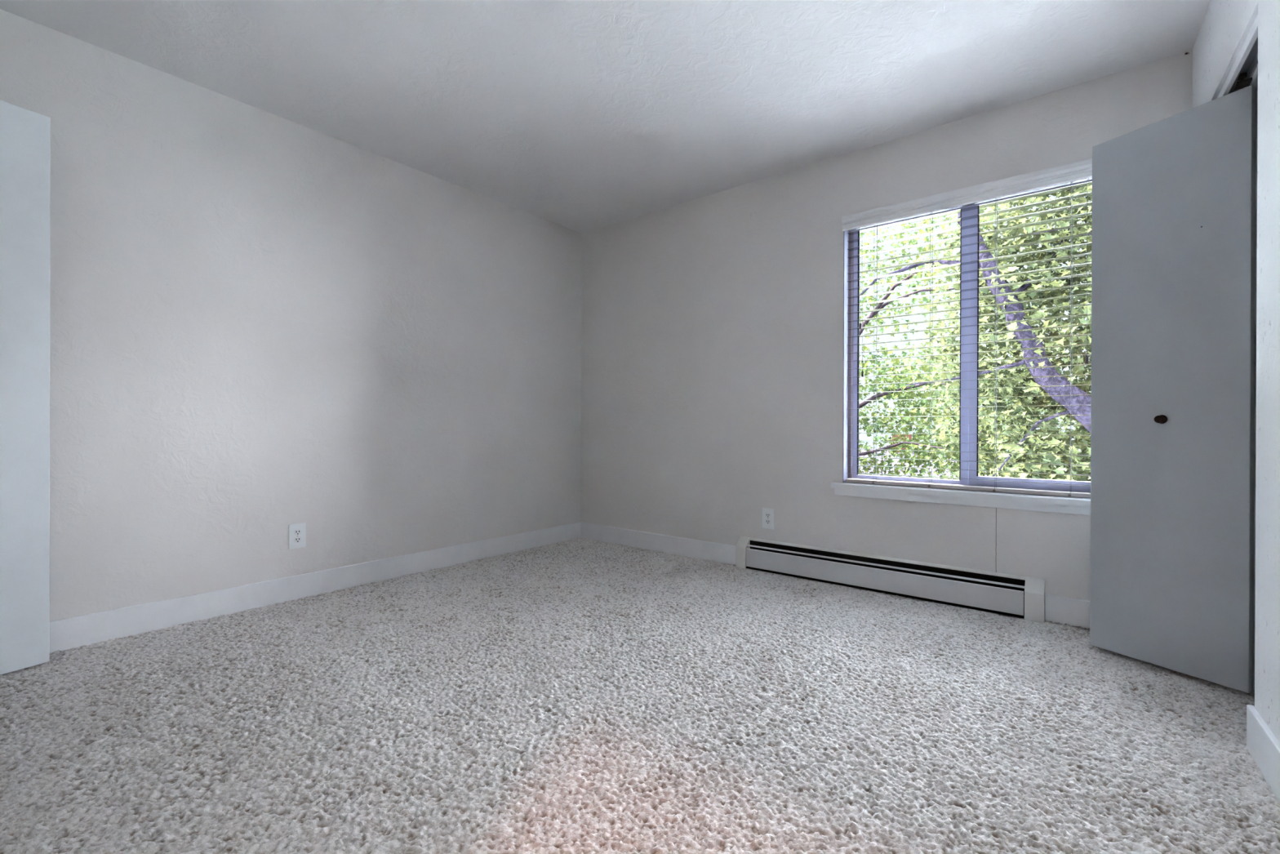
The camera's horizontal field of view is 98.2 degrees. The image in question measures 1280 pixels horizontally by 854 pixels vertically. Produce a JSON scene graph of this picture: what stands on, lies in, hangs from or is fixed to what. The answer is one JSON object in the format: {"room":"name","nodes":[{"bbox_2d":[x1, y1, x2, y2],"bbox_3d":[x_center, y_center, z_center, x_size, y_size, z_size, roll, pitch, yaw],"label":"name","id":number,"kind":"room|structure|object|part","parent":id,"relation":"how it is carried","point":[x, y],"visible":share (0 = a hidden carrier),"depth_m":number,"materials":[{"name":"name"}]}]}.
{"room":"empty bedroom","nodes":[
{"label":"empty bedroom","id":0,"kind":"room"},
{"bbox_2d":[0,8,582,621],"bbox_3d":[-1.699,-0.297,3.059,0.160,2.560,4.040,0,0,39],"label":"wall","id":1,"kind":"structure","parent":0,"point":[262,322],"depth_m":2.75,"materials":[{"name":"paint"}]},
{"bbox_2d":[288,522,306,549],"bbox_3d":[-1.761,0.559,2.851,0.009,0.126,0.080,0,0,39],"label":"wall outlet","id":2,"kind":"object","parent":1,"relation":"attached to","point":[297,531],"visible":1,"depth_m":2.85,"materials":[{"name":"white plastic"}]},
{"bbox_2d":[293,537,301,542],"bbox_3d":[-1.759,0.579,2.849,0.003,0.027,0.034,0,0,39],"label":"receptacle","id":3,"kind":"object","parent":2,"relation":"attached to","point":[296,540],"depth_m":2.85,"materials":[{"name":"white plastic"}]},
{"bbox_2d":[293,528,301,534],"bbox_3d":[-1.759,0.540,2.849,0.003,0.027,0.034,0,0,39],"label":"receptacle","id":4,"kind":"object","parent":2,"relation":"attached to","point":[296,531],"depth_m":2.85,"materials":[{"name":"white plastic"}]},
{"bbox_2d":[49,521,581,653],"bbox_3d":[-1.635,0.824,3.007,0.013,0.126,3.720,0,0,39],"label":"baseboard","id":5,"kind":"structure","parent":1,"relation":"attached to","point":[86,629],"depth_m":2.74,"materials":[{"name":"white paint"}]},
{"bbox_2d":[0,0,1210,233],"bbox_3d":[-0.484,-1.625,1.049,4.560,0.150,5.660,0,0,39],"label":"ceiling","id":6,"kind":"structure","parent":0,"point":[580,116],"depth_m":2.39,"materials":[{"name":"paint"}]},
{"bbox_2d":[0,537,1279,853],"bbox_3d":[-0.492,0.947,1.053,4.560,0.126,5.660,0,0,39],"label":"floor","id":7,"kind":"structure","parent":0,"point":[580,695],"depth_m":1.63,"materials":[{"name":"carpet"}]},
{"bbox_2d":[580,49,1257,662],"bbox_3d":[1.277,-0.288,3.135,4.410,2.560,0.120,0,0,39],"label":"wall","id":8,"kind":"structure","parent":0,"point":[712,326],"depth_m":3.39,"materials":[{"name":"paint"}]},
{"bbox_2d":[580,521,735,564],"bbox_3d":[0.080,0.828,4.008,1.437,0.126,0.013,0,0,39],"label":"baseboard","id":9,"kind":"structure","parent":8,"relation":"attached to","point":[702,549],"depth_m":3.94,"materials":[{"name":"white paint"}]},
{"bbox_2d":[762,507,774,528],"bbox_3d":[0.795,0.567,3.438,0.080,0.126,0.009,0,0,39],"label":"wall outlet","id":10,"kind":"object","parent":8,"relation":"attached to","point":[768,514],"visible":1,"depth_m":3.43,"materials":[{"name":"white plastic"}]},
{"bbox_2d":[765,519,770,524],"bbox_3d":[0.793,0.586,3.435,0.034,0.027,0.003,0,0,39],"label":"receptacle","id":11,"kind":"object","parent":10,"relation":"attached to","point":[767,521],"depth_m":3.43,"materials":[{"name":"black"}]},
{"bbox_2d":[735,535,1044,622],"bbox_3d":[1.242,0.797,3.044,1.583,0.190,0.064,0,0,39],"label":"baseboard heater","id":12,"kind":"object","parent":8,"relation":"attached to","point":[1002,593],"visible":1,"depth_m":2.92,"materials":[{"name":"metal"}]},
{"bbox_3d":[1.223,0.816,3.024,1.432,0.112,0.007,0,0,39],"label":"panel","id":13,"kind":"part","parent":12,"relation":"part of","materials":[{"name":"metal"}]},
{"bbox_3d":[1.242,0.882,3.048,1.446,0.012,0.050,0,0,39],"label":"plate","id":14,"kind":"part","parent":12,"relation":"part of","materials":[{"name":"black"}]},
{"bbox_2d":[830,179,1092,515],"bbox_3d":[1.657,-0.398,2.808,1.330,1.578,0.152,0,0,39],"label":"window","id":15,"kind":"structure","parent":8,"relation":"in","point":[1032,502],"depth_m":2.86,"materials":[{"name":"plastic"}]},
{"bbox_3d":[1.471,-0.420,3.036,0.591,1.441,0.019,0,0,39],"label":"sash","id":16,"kind":"part","parent":15,"relation":"part of","materials":[{"name":"plastic"}]},
{"bbox_3d":[1.642,0.334,2.794,1.330,0.031,0.114,0,0,39],"label":"sill","id":17,"kind":"part","parent":15,"relation":"part of","materials":[{"name":"white paint"}]},
{"bbox_2d":[841,158,1092,497],"bbox_3d":[1.644,-0.436,2.784,1.230,1.503,0.088,0,0,39],"label":"window blind","id":18,"kind":"object","parent":15,"relation":"attached to","point":[1081,171],"visible":0.75,"depth_m":2.76,"materials":[{"name":"plastic"}]},
{"bbox_3d":[1.238,-0.714,3.087,0.002,0.811,0.009,0,0,-34],"label":"pull cord","id":19,"kind":"part","parent":18,"relation":"part of","materials":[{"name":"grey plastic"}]},
{"bbox_3d":[1.289,-0.412,3.054,0.004,1.428,0.002,0,0,39],"label":"ladder cord","id":20,"kind":"part","parent":18,"relation":"part of","materials":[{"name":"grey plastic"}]},
{"bbox_3d":[1.310,-0.411,3.072,0.002,1.428,0.002,0,0,3],"label":"lift cord","id":21,"kind":"part","parent":18,"relation":"part of","materials":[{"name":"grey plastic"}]},
{"bbox_3d":[1.322,-0.411,3.096,0.004,1.428,0.002,0,0,39],"label":"ladder cord","id":22,"kind":"part","parent":18,"relation":"part of","materials":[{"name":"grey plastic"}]},
{"bbox_3d":[1.506,-0.411,2.880,0.004,1.428,0.002,0,0,39],"label":"ladder cord","id":23,"kind":"part","parent":18,"relation":"part of","materials":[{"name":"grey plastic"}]},
{"bbox_3d":[1.539,-0.411,2.922,0.004,1.428,0.002,0,0,39],"label":"ladder cord","id":24,"kind":"part","parent":18,"relation":"part of","materials":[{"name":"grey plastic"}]},
{"bbox_3d":[1.526,-0.411,2.898,0.002,1.428,0.002,0,0,3],"label":"lift cord","id":25,"kind":"part","parent":18,"relation":"part of","materials":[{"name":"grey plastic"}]},
{"bbox_3d":[1.651,0.306,2.796,1.194,0.018,0.052,0,0,39],"label":"rail","id":26,"kind":"part","parent":18,"relation":"part of","materials":[{"name":"white plastic"}]},
{"bbox_3d":[1.729,-0.410,2.701,0.004,1.428,0.002,0,0,39],"label":"ladder cord","id":27,"kind":"part","parent":18,"relation":"part of","materials":[{"name":"white fabric"}]},
{"bbox_3d":[1.763,-0.409,2.743,0.004,1.428,0.002,0,0,39],"label":"ladder cord","id":28,"kind":"part","parent":18,"relation":"part of","materials":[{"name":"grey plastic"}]},
{"bbox_3d":[1.750,-0.410,2.719,0.001,1.428,0.002,0,0,39],"label":"lift cord","id":29,"kind":"part","parent":18,"relation":"part of","materials":[{"name":"white fabric"}]},
{"bbox_3d":[1.956,-0.409,2.519,0.004,1.428,0.002,0,0,39],"label":"ladder cord","id":30,"kind":"part","parent":18,"relation":"part of","materials":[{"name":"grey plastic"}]},
{"bbox_3d":[1.990,-0.408,2.561,0.004,1.428,0.002,0,0,39],"label":"ladder cord","id":31,"kind":"part","parent":18,"relation":"part of","materials":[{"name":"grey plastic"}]},
{"bbox_3d":[1.977,-0.408,2.537,0.001,1.428,0.002,0,0,39],"label":"lift cord","id":32,"kind":"part","parent":18,"relation":"part of","materials":[{"name":"white fabric"}]},
{"bbox_3d":[1.998,-0.714,2.478,0.002,0.804,0.005,0,0,-18],"label":"pull cord","id":33,"kind":"part","parent":18,"relation":"part of","materials":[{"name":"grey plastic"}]},
{"bbox_3d":[1.915,-0.418,2.654,0.589,1.441,0.019,0,0,39],"label":"sash","id":34,"kind":"part","parent":15,"relation":"part of","materials":[{"name":"plastic"}]},
{"bbox_2d":[1045,593,1089,628],"bbox_3d":[2.060,0.837,2.421,0.468,0.126,0.013,0,0,39],"label":"baseboard","id":35,"kind":"structure","parent":8,"relation":"attached to","point":[1063,610],"depth_m":2.51,"materials":[{"name":"white paint"}]},
{"bbox_2d":[1192,0,1279,742],"bbox_3d":[1.186,-0.284,0.747,0.115,2.560,3.746,0,0,37],"label":"wall","id":36,"kind":"structure","parent":0,"point":[1226,24],"depth_m":1.47,"materials":[{"name":"paint"}]},
{"bbox_2d":[1089,36,1257,693],"bbox_3d":[1.871,-0.147,1.966,0.419,2.046,0.890,0,0,39],"label":"door","id":37,"kind":"structure","parent":36,"relation":"in","point":[1173,235],"depth_m":1.99,"materials":[{"name":"grey paint"}]},
{"bbox_3d":[1.895,-0.028,2.020,0.030,0.033,0.033,0,0,-26],"label":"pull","id":38,"kind":"part","parent":37,"relation":"part of","materials":[{"name":"brown metal"}]},
{"bbox_2d":[1217,14,1257,98],"bbox_3d":[1.987,-1.154,1.875,0.013,0.034,0.891,0,0,37],"label":"trim","id":39,"kind":"structure","parent":36,"relation":"attached to","point":[1252,35],"depth_m":1.73,"materials":[{"name":"white paint"}]},
{"bbox_2d":[1244,62,1257,88],"bbox_3d":[2.026,-1.152,1.844,0.012,0.038,0.891,0,0,37],"label":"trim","id":40,"kind":"structure","parent":36,"relation":"attached to","point":[1255,73],"depth_m":1.79,"materials":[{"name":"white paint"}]},
{"bbox_2d":[1246,704,1279,802],"bbox_3d":[0.860,0.836,0.423,0.015,0.126,2.810,0,0,37],"label":"baseboard","id":41,"kind":"structure","parent":36,"relation":"attached to","point":[1262,744],"depth_m":1.42,"materials":[{"name":"white paint"}]},
{"bbox_3d":[-1.838,-0.292,-0.353,3.910,2.560,1.780,0,0,39],"label":"wall","id":42,"kind":"structure","parent":0,"visible":0},
{"bbox_2d":[0,99,50,674],"bbox_3d":[-2.376,-0.138,1.721,0.041,2.018,0.769,0,0,26],"label":"door","id":43,"kind":"structure","parent":42,"relation":"in","point":[24,134],"depth_m":2.00,"materials":[{"name":"white paint"}]},
{"label":"outside","id":44,"kind":"structure","parent":0,"visible":0},
{"bbox_3d":[27.749,3.969,39.699,120.000,0.300,89.700,0,0,39],"label":"ground","id":45,"kind":"structure","parent":44,"visible":0},
{"bbox_2d":[858,204,1026,479],"bbox_3d":[4.949,-0.525,11.893,6.159,8.856,3.769,0,0,42],"label":"maple tree","id":46,"kind":"object","parent":45,"relation":"on","point":[910,394],"visible":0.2,"depth_m":11.09,"materials":[{"name":"green plant"}]},
{"bbox_2d":[858,434,1047,479],"bbox_3d":[12.383,2.066,26.193,10.900,3.450,7.400,0,0,39],"label":"house","id":47,"kind":"structure","parent":45,"relation":"on","point":[909,436],"depth_m":24.90,"materials":[{"name":"white"}]},
{"bbox_2d":[859,319,1090,479],"bbox_3d":[10.321,0.258,14.681,7.933,7.312,10.252,0,0,-14],"label":"broad tree","id":48,"kind":"object","parent":45,"relation":"on","point":[1061,417],"visible":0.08,"depth_m":15.66,"materials":[{"name":"green plant"}]},
{"bbox_2d":[860,185,1092,481],"bbox_3d":[5.065,0.034,7.063,3.378,7.817,3.956,0,0,-37],"label":"maple tree","id":49,"kind":"object","parent":45,"relation":"on","point":[1006,431],"visible":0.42,"depth_m":6.55,"materials":[{"name":"green plant"}]}
]}

